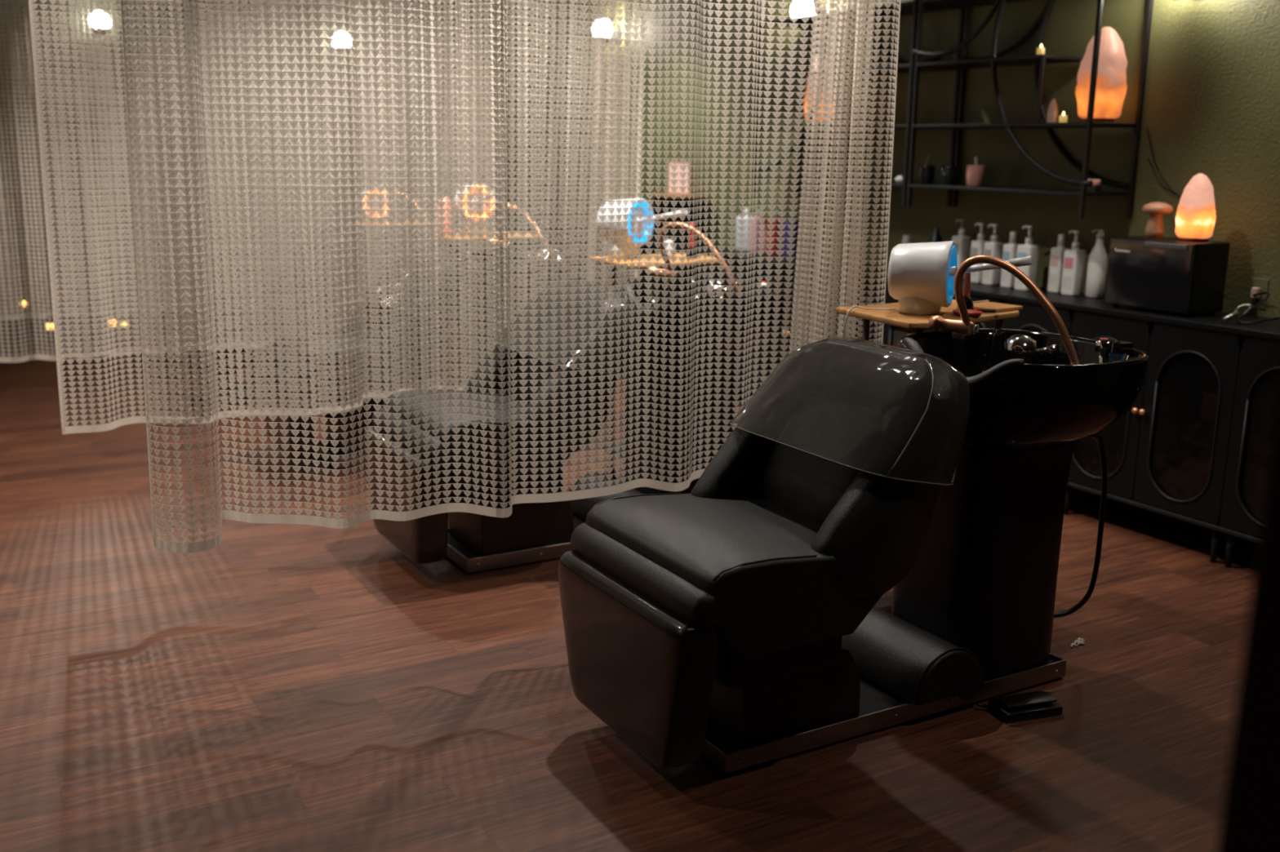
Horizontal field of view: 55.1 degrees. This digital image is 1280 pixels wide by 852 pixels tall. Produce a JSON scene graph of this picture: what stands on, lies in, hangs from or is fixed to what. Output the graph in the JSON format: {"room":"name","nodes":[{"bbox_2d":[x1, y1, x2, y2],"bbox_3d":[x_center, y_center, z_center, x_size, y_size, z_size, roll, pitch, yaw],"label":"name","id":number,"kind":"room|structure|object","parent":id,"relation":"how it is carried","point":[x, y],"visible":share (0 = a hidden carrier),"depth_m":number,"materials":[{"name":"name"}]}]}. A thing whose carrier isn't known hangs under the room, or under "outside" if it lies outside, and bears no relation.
{"room":"salon","nodes":[
{"label":"salon","id":0,"kind":"room"},
{"bbox_2d":[0,0,491,343],"bbox_3d":[-4.559,-1.992,8.750,7.500,2.800,0.100,-7,15,-29],"label":"wall","id":1,"kind":"structure","parent":0,"point":[15,140],"depth_m":9.18,"materials":[{"name":"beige paint"}]},
{"bbox_2d":[0,316,1257,851],"bbox_3d":[-1.580,0.574,4.120,7.600,0.080,11.900,-7,15,-29],"label":"floor","id":2,"kind":"structure","parent":0,"point":[270,687],"depth_m":3.27,"materials":[{"name":"brown wood"}]},
{"bbox_2d":[18,300,34,346],"bbox_3d":[-4.420,-0.738,8.829,0.080,0.324,0.080,-7,15,-29],"label":"candle","id":3,"kind":"object","parent":2,"relation":"on","point":[23,338],"visible":0.35,"depth_m":8.81,"materials":[{"name":"black wax"}]},
{"bbox_2d":[44,324,55,345],"bbox_3d":[-4.287,-0.669,8.925,0.080,0.150,0.080,-7,15,-29],"label":"candle","id":4,"kind":"object","parent":2,"relation":"on","point":[47,329],"visible":0.3,"depth_m":8.89,"materials":[{"name":"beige wax"}]},
{"bbox_2d":[194,228,356,405],"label":"chair","id":5,"kind":"object","parent":2,"relation":"on","point":[252,361],"depth_m":6.87,"materials":[{"name":"black leather"}]},
{"bbox_2d":[205,296,314,346],"bbox_3d":[-2.159,-0.613,7.053,0.543,0.236,0.600,-7,15,-29],"label":"seat cushion","id":6,"kind":"object","parent":5,"relation":"on","point":[232,297],"depth_m":6.80,"materials":[{"name":"black leather"}]},
{"bbox_2d":[364,191,399,289],"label":"chair","id":7,"kind":"object","parent":2,"relation":"on","point":[366,254],"depth_m":7.31,"materials":[{"name":"black leather"}]},
{"bbox_2d":[364,191,458,273],"bbox_3d":[-1.353,-1.170,7.402,0.586,0.480,0.636,-7,15,-29],"label":"basin","id":8,"kind":"object","parent":7,"relation":"in","point":[404,231],"depth_m":7.22,"materials":[{"name":"black ceramic"}]},
{"bbox_2d":[351,220,435,293],"bbox_3d":[-1.573,-0.820,7.900,0.529,0.972,0.415,-7,15,-29],"label":"trolley","id":9,"kind":"object","parent":2,"relation":"on","point":[385,220],"visible":0.04,"depth_m":7.74,"materials":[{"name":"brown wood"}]},
{"bbox_2d":[356,187,387,217],"bbox_3d":[-1.634,-1.379,7.662,0.200,0.222,0.410,-6,14,-27],"label":"steamer","id":10,"kind":"object","parent":9,"relation":"on","point":[362,192],"visible":0.14,"depth_m":7.69,"materials":[{"name":"white plastic"}]},
{"bbox_2d":[351,220,435,227],"bbox_3d":[-1.567,-1.284,7.795,0.529,0.020,0.415,-7,15,-29],"label":"tray","id":11,"kind":"object","parent":9,"relation":"on","point":[385,220],"depth_m":7.71,"materials":[{"name":"brown wood"}]},
{"bbox_2d":[258,203,590,469],"bbox_3d":[-0.985,-0.465,5.896,1.569,1.180,0.670,-7,15,-29],"label":"chair","id":12,"kind":"object","parent":2,"relation":"on","point":[371,402],"visible":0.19,"depth_m":5.62,"materials":[{"name":"black leather"}]},
{"bbox_2d":[273,333,415,399],"bbox_3d":[-1.362,-0.299,5.712,0.543,0.236,0.600,-7,15,-29],"label":"seat cushion","id":13,"kind":"object","parent":12,"relation":"on","point":[275,345],"depth_m":5.47,"materials":[{"name":"black leather"}]},
{"bbox_2d":[464,203,590,306],"bbox_3d":[-0.555,-0.855,6.060,0.586,0.480,0.636,-7,15,-29],"label":"basin","id":14,"kind":"object","parent":12,"relation":"in","point":[485,274],"depth_m":5.87,"materials":[{"name":"black ceramic"}]},
{"bbox_2d":[434,231,537,386],"bbox_3d":[-0.804,-0.519,6.553,0.529,1.000,0.415,-7,15,-29],"label":"trolley","id":15,"kind":"object","parent":2,"relation":"on","point":[456,237],"visible":0.02,"depth_m":6.40,"materials":[{"name":"brown wood"}]},
{"bbox_2d":[437,197,451,231],"bbox_3d":[-1.014,-1.093,6.380,0.076,0.190,0.076,-7,15,-29],"label":"vase","id":16,"kind":"object","parent":15,"relation":"on","point":[445,206],"visible":0.21,"depth_m":6.35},
{"bbox_2d":[447,324,468,334],"bbox_3d":[-0.806,-0.528,6.565,0.390,0.012,0.300,-7,15,-29],"label":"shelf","id":17,"kind":"object","parent":15,"relation":"attached to","point":[450,324],"depth_m":6.53,"materials":[{"name":"black"}]},
{"bbox_2d":[454,184,496,235],"bbox_3d":[-0.825,-1.115,6.319,0.200,0.265,0.410,-5,14,-25],"label":"steamer","id":18,"kind":"object","parent":15,"relation":"on","point":[456,197],"visible":0.25,"depth_m":6.36,"materials":[{"name":"white plastic"}]},
{"bbox_2d":[434,231,537,241],"bbox_3d":[-0.797,-0.997,6.446,0.529,0.020,0.415,-7,15,-29],"label":"tray","id":19,"kind":"object","parent":15,"relation":"on","point":[456,237],"depth_m":6.31,"materials":[{"name":"brown wood"}]},
{"bbox_2d":[526,229,568,250],"bbox_3d":[-0.547,-1.018,9.120,0.387,0.848,0.740,-7,15,-29],"label":"sideboard","id":20,"kind":"object","parent":2,"relation":"on","point":[549,242],"visible":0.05,"depth_m":8.90,"materials":[{"name":"black wood"}]},
{"bbox_2d":[363,222,789,574],"bbox_3d":[-0.188,-0.151,4.555,1.569,1.180,0.670,-7,15,-29],"label":"chair","id":21,"kind":"object","parent":2,"relation":"on","point":[534,532],"visible":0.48,"depth_m":4.37,"materials":[{"name":"black leather"}]},
{"bbox_2d":[382,390,577,486],"bbox_3d":[-0.565,0.016,4.370,0.543,0.236,0.600,-7,15,-29],"label":"seat cushion","id":22,"kind":"object","parent":21,"relation":"on","point":[450,405],"depth_m":4.14,"materials":[{"name":"black leather"}]},
{"bbox_2d":[622,222,789,356],"bbox_3d":[0.242,-0.541,4.719,0.586,0.480,0.636,-7,15,-29],"label":"basin","id":23,"kind":"object","parent":21,"relation":"in","point":[724,309],"depth_m":4.52,"materials":[{"name":"black ceramic"}]},
{"bbox_2d":[568,235,618,288],"bbox_3d":[-0.177,-0.872,8.496,0.387,0.848,0.740,-7,15,-29],"label":"sideboard","id":24,"kind":"object","parent":2,"relation":"on","point":[570,242],"visible":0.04,"depth_m":8.35,"materials":[{"name":"black wood"}]},
{"bbox_2d":[620,246,679,287],"bbox_3d":[0.194,-0.725,7.872,0.387,0.848,0.740,-7,15,-29],"label":"sideboard","id":25,"kind":"object","parent":2,"relation":"on","point":[643,248],"visible":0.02,"depth_m":7.76,"materials":[{"name":"black wood"}]},
{"bbox_2d":[590,253,724,479],"bbox_3d":[0.082,-0.220,5.287,0.529,1.000,0.415,-7,15,-29],"label":"trolley","id":26,"kind":"object","parent":2,"relation":"on","point":[652,260],"visible":0.14,"depth_m":5.17,"materials":[{"name":"brown wood"}]},
{"bbox_2d":[602,443,622,457],"bbox_3d":[0.076,0.102,5.374,0.390,0.012,0.300,-7,15,-29],"label":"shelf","id":27,"kind":"object","parent":26,"relation":"attached to","point":[606,446],"depth_m":5.38,"materials":[{"name":"black"}]},
{"bbox_2d":[596,198,688,258],"bbox_3d":[0.023,-0.820,5.099,0.410,0.250,0.200,10,16,35],"label":"steamer","id":28,"kind":"object","parent":26,"relation":"on","point":[644,219],"visible":0.52,"depth_m":5.10,"materials":[{"name":"white plastic"}]},
{"bbox_2d":[590,253,724,269],"bbox_3d":[0.089,-0.698,5.179,0.529,0.020,0.415,-7,15,-29],"label":"tray","id":29,"kind":"object","parent":26,"relation":"on","point":[677,255],"depth_m":5.08,"materials":[{"name":"brown wood"}]},
{"bbox_2d":[659,239,675,257],"bbox_3d":[0.117,-0.756,5.220,0.068,0.075,0.068,-7,15,-29],"label":"glass jar","id":30,"kind":"object","parent":26,"relation":"on","point":[668,247],"visible":0.29,"depth_m":5.19,"materials":[{"name":"grey glass"}]},
{"bbox_2d":[685,222,697,258],"bbox_3d":[0.221,-0.786,5.192,0.052,0.150,0.052,-7,15,-29],"label":"brush","id":31,"kind":"object","parent":26,"relation":"on","point":[691,233],"visible":0.49,"depth_m":5.18,"materials":[{"name":"brown wood"}]},
{"bbox_2d":[680,258,752,402],"bbox_3d":[0.564,-0.579,7.249,0.387,0.848,0.740,-7,15,-29],"label":"sideboard","id":32,"kind":"object","parent":2,"relation":"on","point":[716,270],"visible":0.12,"depth_m":6.96,"materials":[{"name":"black wood"}]},
{"bbox_2d":[746,262,839,394],"bbox_3d":[0.935,-0.433,6.625,0.387,0.848,0.740,-7,15,-29],"label":"sideboard","id":33,"kind":"object","parent":2,"relation":"on","point":[764,268],"visible":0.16,"depth_m":6.72,"materials":[{"name":"black wood"}]},
{"bbox_2d":[557,255,1149,774],"bbox_3d":[0.610,0.164,3.213,1.569,1.180,0.670,-7,15,-29],"label":"chair","id":34,"kind":"object","parent":2,"relation":"on","point":[734,622],"visible":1,"depth_m":3.06,"materials":[{"name":"black leather"}]},
{"bbox_2d":[585,493,886,657],"bbox_3d":[0.233,0.331,3.029,0.543,0.236,0.600,-7,15,-29],"label":"seat cushion","id":35,"kind":"object","parent":34,"relation":"on","point":[763,570],"depth_m":2.81,"materials":[{"name":"black leather"}]},
{"bbox_2d":[982,328,1008,368],"bbox_3d":[1.013,-0.223,3.501,0.068,0.107,0.049,-7,15,-29],"label":"whisk","id":36,"kind":"object","parent":34,"relation":"in","point":[997,334],"visible":0.93,"depth_m":3.50,"materials":[{"name":"black plastic"}]},
{"bbox_2d":[897,255,1149,448],"bbox_3d":[1.040,-0.226,3.377,0.586,0.480,0.636,-7,15,-29],"label":"basin","id":37,"kind":"object","parent":34,"relation":"in","point":[1051,391],"depth_m":3.17,"materials":[{"name":"black ceramic"}]},
{"bbox_2d":[834,275,934,346],"bbox_3d":[1.306,-0.287,6.002,0.387,0.848,0.740,-7,15,-29],"label":"sideboard","id":38,"kind":"object","parent":2,"relation":"on","point":[888,330],"visible":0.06,"depth_m":5.91,"materials":[{"name":"black wood"}]},
{"bbox_2d":[835,299,1019,346],"bbox_3d":[0.911,0.114,3.924,0.529,0.972,0.415,-7,15,-29],"label":"trolley","id":39,"kind":"object","parent":2,"relation":"on","point":[894,317],"visible":0.15,"depth_m":3.72,"materials":[{"name":"brown wood"}]},
{"bbox_2d":[843,305,895,337],"bbox_3d":[0.753,0.087,4.018,0.148,0.997,0.359,5,14,20],"label":"cable","id":40,"kind":"object","parent":39,"relation":"hanging from","point":[855,306],"visible":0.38,"depth_m":3.78,"materials":[{"name":"beige plastic"}]},
{"bbox_2d":[835,299,1019,328],"bbox_3d":[0.918,-0.350,3.819,0.529,0.020,0.415,-7,15,-29],"label":"tray","id":41,"kind":"object","parent":39,"relation":"on","point":[894,317],"depth_m":3.72,"materials":[{"name":"brown wood"}]},
{"bbox_2d":[887,240,1032,315],"bbox_3d":[0.960,-0.443,3.684,0.410,0.222,0.200,6,14,21],"label":"hair dryer","id":42,"kind":"object","parent":39,"relation":"on","point":[921,276],"visible":0.98,"depth_m":3.66,"materials":[{"name":"white plastic"}]},
{"bbox_2d":[956,272,973,310],"bbox_3d":[1.014,-0.436,3.805,0.052,0.157,0.052,-7,15,-29],"label":"brush","id":43,"kind":"object","parent":39,"relation":"on","point":[966,283],"visible":0.48,"depth_m":3.80,"materials":[{"name":"brown wood"}]},
{"bbox_2d":[952,309,982,316],"bbox_3d":[0.987,-0.340,3.699,0.088,0.014,0.088,-7,15,-29],"label":"shallow dish","id":44,"kind":"object","parent":39,"relation":"on","point":[971,313],"visible":0.77,"depth_m":3.68,"materials":[{"name":"red ceramic"}]},
{"bbox_2d":[973,300,1022,312],"bbox_3d":[1.111,-0.378,3.870,0.135,0.016,0.135,-9,16,-37],"label":"wooden board","id":45,"kind":"object","parent":39,"relation":"on","point":[984,304],"visible":0.77,"depth_m":3.84,"materials":[{"name":"brown wood"}]},
{"bbox_2d":[976,690,1064,726],"bbox_3d":[1.009,0.739,3.254,0.198,0.051,0.116,-3,13,-18],"label":"foot pedal","id":46,"kind":"object","parent":2,"relation":"on","point":[1027,708],"visible":1,"depth_m":3.23,"materials":[{"name":"black plastic"}]},
{"bbox_2d":[952,294,1101,502],"bbox_3d":[1.676,-0.140,5.378,0.387,0.848,0.740,-7,15,-29],"label":"sideboard","id":47,"kind":"object","parent":2,"relation":"on","point":[1034,317],"visible":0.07,"depth_m":5.09,"materials":[{"name":"black wood"}]},
{"bbox_2d":[1071,637,1084,648],"bbox_3d":[1.330,0.659,3.717,0.030,0.010,0.079,11,16,38],"label":"scrap","id":48,"kind":"object","parent":2,"relation":"on","point":[1080,641],"visible":1,"depth_m":3.72,"materials":[{"name":"beige"}]},
{"bbox_2d":[1063,310,1244,563],"bbox_3d":[2.047,0.006,4.755,0.387,0.848,0.740,-7,15,-29],"label":"sideboard","id":49,"kind":"object","parent":2,"relation":"on","point":[1162,457],"visible":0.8,"depth_m":4.71,"materials":[{"name":"black wood"}]},
{"bbox_3d":[2.143,-0.033,4.482,0.140,0.019,0.120,-7,15,-29],"label":"folded towel","id":50,"kind":"object","parent":49,"relation":"on","visible":0},
{"bbox_3d":[2.143,-0.052,4.479,0.140,0.019,0.127,-7,15,-29],"label":"folded towel","id":51,"kind":"object","parent":50,"relation":"on","visible":0},
{"bbox_2d":[1200,402,1217,410],"bbox_3d":[2.142,-0.072,4.477,0.140,0.019,0.128,-7,15,-29],"label":"folded towel","id":52,"kind":"object","parent":51,"relation":"on","point":[1202,405],"visible":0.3,"depth_m":4.46,"materials":[{"name":"brown fabric"}]},
{"bbox_2d":[1202,397,1217,405],"bbox_3d":[2.145,-0.089,4.468,0.140,0.019,0.123,-7,15,-29],"label":"folded towel","id":53,"kind":"object","parent":52,"relation":"on","point":[1205,400],"visible":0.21,"depth_m":4.46,"materials":[{"name":"brown fabric"}]},
{"bbox_2d":[1217,335,1279,568],"bbox_3d":[2.418,0.152,4.131,0.387,0.848,0.740,-7,15,-29],"label":"sideboard","id":54,"kind":"object","parent":2,"relation":"on","point":[1259,366],"visible":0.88,"depth_m":4.35,"materials":[{"name":"black wood"}]},
{"bbox_3d":[2.788,0.298,3.507,0.387,0.848,0.740,-7,15,-29],"label":"sideboard","id":55,"kind":"object","parent":2,"relation":"on","visible":0},
{"bbox_2d":[493,219,1279,340],"bbox_3d":[0.961,-0.853,6.513,0.370,0.022,8.250,-7,15,-29],"label":"countertop","id":56,"kind":"structure","parent":55,"relation":"on","point":[1270,330],"depth_m":4.84,"materials":[{"name":"black wood"}]},
{"bbox_2d":[653,193,711,244],"bbox_3d":[0.247,-1.318,7.789,0.220,0.302,0.400,-7,15,-29],"label":"towel warmer","id":57,"kind":"object","parent":56,"relation":"on","point":[669,206],"visible":0.44,"depth_m":7.67,"materials":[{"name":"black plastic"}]},
{"bbox_2d":[667,161,693,195],"bbox_3d":[0.253,-1.553,7.689,0.026,0.200,0.260,-7,15,-29],"label":"candle","id":58,"kind":"object","parent":57,"relation":"on","point":[678,164],"visible":0.55,"depth_m":7.67,"materials":[{"name":"pink wax"}]},
{"bbox_2d":[735,208,755,251],"bbox_3d":[0.620,-1.153,7.206,0.085,0.248,0.105,-7,15,-29],"label":"pump bottle","id":59,"kind":"object","parent":56,"relation":"on","point":[745,237],"visible":0.5,"depth_m":7.17,"materials":[{"name":"grey plastic"}]},
{"bbox_2d":[748,209,767,253],"bbox_3d":[0.690,-1.125,7.088,0.085,0.248,0.105,-7,15,-29],"label":"pump bottle","id":60,"kind":"object","parent":56,"relation":"on","point":[757,223],"visible":0.47,"depth_m":7.06,"materials":[{"name":"pink"}]},
{"bbox_2d":[765,210,782,256],"bbox_3d":[0.775,-1.092,6.945,0.085,0.248,0.105,-7,15,-29],"label":"pump bottle","id":61,"kind":"object","parent":56,"relation":"on","point":[775,248],"visible":0.34,"depth_m":6.91,"materials":[{"name":"red plastic"}]},
{"bbox_2d":[782,215,802,257],"bbox_3d":[0.850,-1.062,6.819,0.085,0.248,0.105,-7,15,-29],"label":"pump bottle","id":62,"kind":"object","parent":56,"relation":"on","point":[785,241],"visible":0.32,"depth_m":6.79,"materials":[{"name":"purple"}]},
{"bbox_2d":[928,227,942,242],"bbox_3d":[1.422,-0.841,5.917,0.072,0.230,0.072,-7,15,-29],"label":"bottle","id":63,"kind":"object","parent":56,"relation":"on","point":[935,237],"visible":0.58,"depth_m":5.88,"materials":[{"name":"black plastic"}]},
{"bbox_2d":[951,218,970,279],"bbox_3d":[1.506,-0.834,5.779,0.069,0.280,0.080,-7,15,-29],"label":"pump bottle","id":64,"kind":"object","parent":56,"relation":"on","point":[962,242],"visible":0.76,"depth_m":5.75,"materials":[{"name":"white plastic"}]},
{"bbox_2d":[969,222,989,283],"bbox_3d":[1.553,-0.794,5.623,0.067,0.272,0.078,-7,15,-29],"label":"pump bottle","id":65,"kind":"object","parent":56,"relation":"on","point":[977,247],"visible":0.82,"depth_m":5.60,"materials":[{"name":"white plastic"}]},
{"bbox_2d":[970,247,977,257],"bbox_3d":[1.528,-0.791,5.603,0.003,0.046,0.040,-7,15,-29],"label":"print","id":66,"kind":"object","parent":65,"relation":"attached to","point":[974,251],"depth_m":5.60},
{"bbox_2d":[982,223,1003,285],"bbox_3d":[1.590,-0.775,5.541,0.067,0.272,0.078,-7,15,-29],"label":"pump bottle","id":67,"kind":"object","parent":56,"relation":"on","point":[993,248],"visible":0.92,"depth_m":5.52,"materials":[{"name":"white plastic"}]},
{"bbox_2d":[1000,231,1018,288],"bbox_3d":[1.646,-0.738,5.439,0.063,0.246,0.062,-7,15,-29],"label":"pump bottle","id":68,"kind":"object","parent":56,"relation":"on","point":[1010,251],"visible":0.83,"depth_m":5.42,"materials":[{"name":"white plastic"}]},
{"bbox_2d":[1013,225,1039,291],"bbox_3d":[1.683,-0.731,5.335,0.067,0.280,0.085,-7,15,-29],"label":"pump bottle","id":69,"kind":"object","parent":56,"relation":"on","point":[1027,250],"visible":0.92,"depth_m":5.31,"materials":[{"name":"white plastic"}]},
{"bbox_2d":[1047,234,1070,293],"bbox_3d":[1.800,-0.698,5.268,0.063,0.248,0.064,-7,15,-29],"label":"pump bottle","id":70,"kind":"object","parent":56,"relation":"on","point":[1057,254],"visible":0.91,"depth_m":5.25,"materials":[{"name":"white plastic"}]},
{"bbox_2d":[1050,255,1058,266],"bbox_3d":[1.774,-0.708,5.250,0.003,0.046,0.038,-7,15,-29],"label":"print","id":71,"kind":"object","parent":70,"relation":"attached to","point":[1054,259],"depth_m":5.25},
{"bbox_2d":[1061,230,1085,296],"bbox_3d":[1.827,-0.688,5.172,0.067,0.272,0.080,-7,15,-29],"label":"pump bottle","id":72,"kind":"object","parent":56,"relation":"on","point":[1073,265],"visible":1,"depth_m":5.15,"materials":[{"name":"white plastic"}]},
{"bbox_2d":[1063,257,1073,268],"bbox_3d":[1.801,-0.685,5.152,0.003,0.046,0.043,-7,15,-29],"label":"print","id":73,"kind":"object","parent":72,"relation":"attached to","point":[1068,261],"depth_m":5.15},
{"bbox_2d":[1084,229,1107,297],"bbox_3d":[1.900,-0.675,5.098,0.067,0.282,0.084,-7,15,-29],"label":"pump bottle","id":74,"kind":"object","parent":56,"relation":"on","point":[1097,264],"visible":1,"depth_m":5.08,"materials":[{"name":"white plastic"}]},
{"bbox_2d":[1104,235,1230,317],"bbox_3d":[2.003,-0.575,4.681,0.220,0.272,0.370,-7,15,-29],"label":"towel warmer","id":75,"kind":"object","parent":56,"relation":"on","point":[1166,274],"visible":1,"depth_m":4.57,"materials":[{"name":"black metal"}]},
{"bbox_2d":[1142,201,1173,238],"bbox_3d":[1.989,-0.794,4.723,0.114,0.136,0.114,-7,15,-29],"label":"ornament","id":76,"kind":"object","parent":75,"relation":"on","point":[1154,228],"visible":1,"depth_m":4.70,"materials":[{"name":"stone"}]},
{"bbox_2d":[1174,173,1215,241],"bbox_3d":[2.072,-0.814,4.564,0.138,0.247,0.137,-7,15,-29],"label":"salt lamp","id":77,"kind":"object","parent":75,"relation":"on","point":[1195,218],"visible":1,"depth_m":4.52,"materials":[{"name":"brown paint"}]},
{"bbox_2d":[1221,303,1253,323],"bbox_3d":[2.120,-0.401,4.362,0.101,0.070,0.035,1,13,0],"label":"metal clip","id":78,"kind":"object","parent":56,"relation":"on","point":[1229,317],"visible":1,"depth_m":4.35,"materials":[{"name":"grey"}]},
{"bbox_2d":[1235,291,1279,324],"bbox_3d":[2.328,-0.387,4.260,0.248,0.098,0.602,-7,15,-29],"label":"power cable","id":79,"kind":"object","parent":56,"relation":"on","point":[1265,292],"visible":0.96,"depth_m":4.38,"materials":[{"name":"black plastic"}]},
{"bbox_2d":[488,0,1279,546],"bbox_3d":[1.685,-1.201,5.645,0.100,2.800,11.900,-7,15,-29],"label":"wall","id":80,"kind":"structure","parent":0,"point":[1211,104],"depth_m":5.40,"materials":[{"name":"green paint"}]},
{"bbox_2d":[594,20,622,44],"bbox_3d":[-0.232,-2.705,8.425,0.190,0.165,0.140,-7,15,-29],"label":"wall sconce","id":81,"kind":"object","parent":80,"relation":"attached to","point":[606,21],"visible":0.16,"depth_m":8.37,"materials":[{"name":"white"}]},
{"bbox_2d":[791,0,817,29],"bbox_3d":[0.894,-2.202,6.542,0.190,0.165,0.140,-7,15,-29],"label":"wall sconce","id":82,"kind":"object","parent":80,"relation":"attached to","point":[800,6],"visible":0.11,"depth_m":6.47,"materials":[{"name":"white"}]},
{"bbox_2d":[751,0,964,207],"bbox_3d":[1.063,-1.772,6.203,0.308,1.250,1.243,-7,15,-29],"label":"wall shelf","id":83,"kind":"object","parent":80,"relation":"attached to","point":[907,8],"visible":0.34,"depth_m":5.83,"materials":[{"name":"black metal"}]},
{"bbox_2d":[804,57,834,124],"bbox_3d":[0.937,-1.758,6.397,0.159,0.364,0.152,-7,15,-29],"label":"salt lamp","id":84,"kind":"object","parent":83,"relation":"on","point":[806,104],"visible":0.15,"depth_m":6.37,"materials":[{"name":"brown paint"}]},
{"bbox_2d":[906,0,1153,219],"bbox_3d":[1.630,-1.548,5.250,0.308,1.250,1.095,-7,15,-29],"label":"wall shelf","id":85,"kind":"object","parent":80,"relation":"attached to","point":[993,61],"visible":0.98,"depth_m":5.19,"materials":[{"name":"black metal"}]},
{"bbox_2d":[919,154,935,184],"bbox_3d":[1.343,-1.200,5.739,0.074,0.138,0.074,-7,15,-29],"label":"pot","id":86,"kind":"object","parent":85,"relation":"on","point":[926,172],"visible":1,"depth_m":5.72,"materials":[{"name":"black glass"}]},
{"bbox_2d":[940,165,958,185],"bbox_3d":[1.415,-1.148,5.622,0.080,0.088,0.080,-7,15,-29],"label":"pot","id":87,"kind":"object","parent":85,"relation":"on","point":[948,174],"visible":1,"depth_m":5.59,"materials":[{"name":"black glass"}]},
{"bbox_2d":[966,156,985,186],"bbox_3d":[1.498,-1.136,5.478,0.080,0.131,0.080,-7,15,-29],"label":"pot","id":88,"kind":"object","parent":85,"relation":"on","point":[975,173],"visible":1,"depth_m":5.45,"materials":[{"name":"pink ceramic"}]},
{"bbox_2d":[1036,44,1044,54],"bbox_3d":[1.638,-1.538,5.010,0.032,0.045,0.032,-7,15,-29],"label":"candle","id":89,"kind":"object","parent":85,"relation":"on","point":[1040,51],"visible":0.98,"depth_m":5.00,"materials":[{"name":"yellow wax"}]},
{"bbox_2d":[1046,98,1057,123],"bbox_3d":[1.683,-1.285,5.001,0.039,0.098,0.039,-1,13,-8],"label":"crystal","id":90,"kind":"object","parent":85,"relation":"on","point":[1052,113],"visible":0.93,"depth_m":4.99,"materials":[{"name":"stone"}]},
{"bbox_2d":[1058,111,1067,122],"bbox_3d":[1.711,-1.248,4.959,0.032,0.045,0.032,-7,15,-29],"label":"candle","id":91,"kind":"object","parent":85,"relation":"on","point":[1063,118],"visible":0.93,"depth_m":4.95,"materials":[{"name":"yellow wax"}]},
{"bbox_2d":[1086,178,1101,191],"bbox_3d":[1.841,-0.979,4.988,0.040,0.050,0.066,-7,15,-29],"label":"tealight holder","id":92,"kind":"object","parent":85,"relation":"on","point":[1096,183],"visible":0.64,"depth_m":4.96,"materials":[{"name":"black"}]},
{"bbox_2d":[1075,26,1127,122],"bbox_3d":[1.853,-1.406,4.909,0.192,0.364,0.191,-7,15,-29],"label":"salt lamp","id":93,"kind":"object","parent":85,"relation":"on","point":[1111,82],"visible":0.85,"depth_m":4.84,"materials":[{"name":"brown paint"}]},
{"bbox_2d":[1146,127,1181,197],"bbox_3d":[2.107,-0.963,4.799,0.028,0.403,0.368,-4,14,-22],"label":"lamp cord","id":94,"kind":"object","parent":80,"relation":"attached to","point":[1172,191],"visible":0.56,"depth_m":4.89,"materials":[{"name":"black plastic"}]},
{"bbox_2d":[1248,277,1269,309],"bbox_3d":[2.298,-0.494,4.573,0.032,0.110,0.070,-7,15,-29],"label":"wall socket","id":95,"kind":"object","parent":80,"relation":"attached to","point":[1257,285],"visible":0.91,"depth_m":4.57,"materials":[{"name":"yellow"}]},
{"bbox_2d":[1217,376,1279,851],"bbox_3d":[0.621,-0.099,0.703,0.115,2.800,0.442,-7,15,-29],"label":"trim","id":96,"kind":"structure","parent":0,"point":[1251,815],"depth_m":0.92,"materials":[{"name":"black"}]},
{"bbox_3d":[-1.540,-2.235,3.485,7.600,0.080,11.900,-7,15,-29],"label":"ceiling","id":97,"kind":"structure","parent":0,"visible":0},
{"bbox_3d":[0.116,-2.086,3.294,4.050,0.080,0.024,-7,15,-29],"label":"track","id":98,"kind":"object","parent":97,"relation":"attached to","visible":0},
{"bbox_2d":[120,0,900,553],"bbox_3d":[-0.192,-0.907,3.409,2.331,2.279,0.292,-5,14,-26],"label":"lace curtain","id":99,"kind":"object","parent":98,"relation":"hanging from","point":[835,6],"visible":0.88,"depth_m":3.34,"materials":[{"name":"beige fabric"}]},
{"bbox_3d":[-1.462,-2.709,5.949,4.050,0.080,0.024,-7,15,-29],"label":"track","id":100,"kind":"object","parent":97,"relation":"attached to","visible":0},
{"bbox_2d":[0,0,502,363],"bbox_3d":[-1.944,-1.512,5.972,2.760,2.279,0.160,-7,15,-30],"label":"lace curtain","id":101,"kind":"object","parent":100,"relation":"hanging from","point":[31,357],"visible":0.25,"depth_m":5.80,"materials":[{"name":"beige fabric"}]},
{"bbox_3d":[-2.273,-3.029,7.314,4.050,0.080,0.024,-7,15,-29],"label":"track","id":102,"kind":"object","parent":97,"relation":"attached to","visible":0},
{"bbox_2d":[0,0,404,319],"bbox_3d":[-2.618,-1.839,7.377,2.480,2.279,0.161,-7,15,-30],"label":"lace curtain","id":103,"kind":"object","parent":102,"relation":"hanging from","point":[30,315],"visible":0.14,"depth_m":7.14,"materials":[{"name":"beige fabric"}]},
{"bbox_3d":[-0.660,-2.393,4.600,4.050,0.080,0.024,-7,15,-29],"label":"track","id":104,"kind":"object","parent":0,"visible":0},
{"bbox_2d":[28,0,644,434],"bbox_3d":[-1.003,-1.211,4.699,2.405,2.279,0.216,-8,15,-34],"label":"lace curtain","id":105,"kind":"object","parent":104,"relation":"hanging from","point":[133,420],"visible":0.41,"depth_m":4.47,"materials":[{"name":"beige fabric"}]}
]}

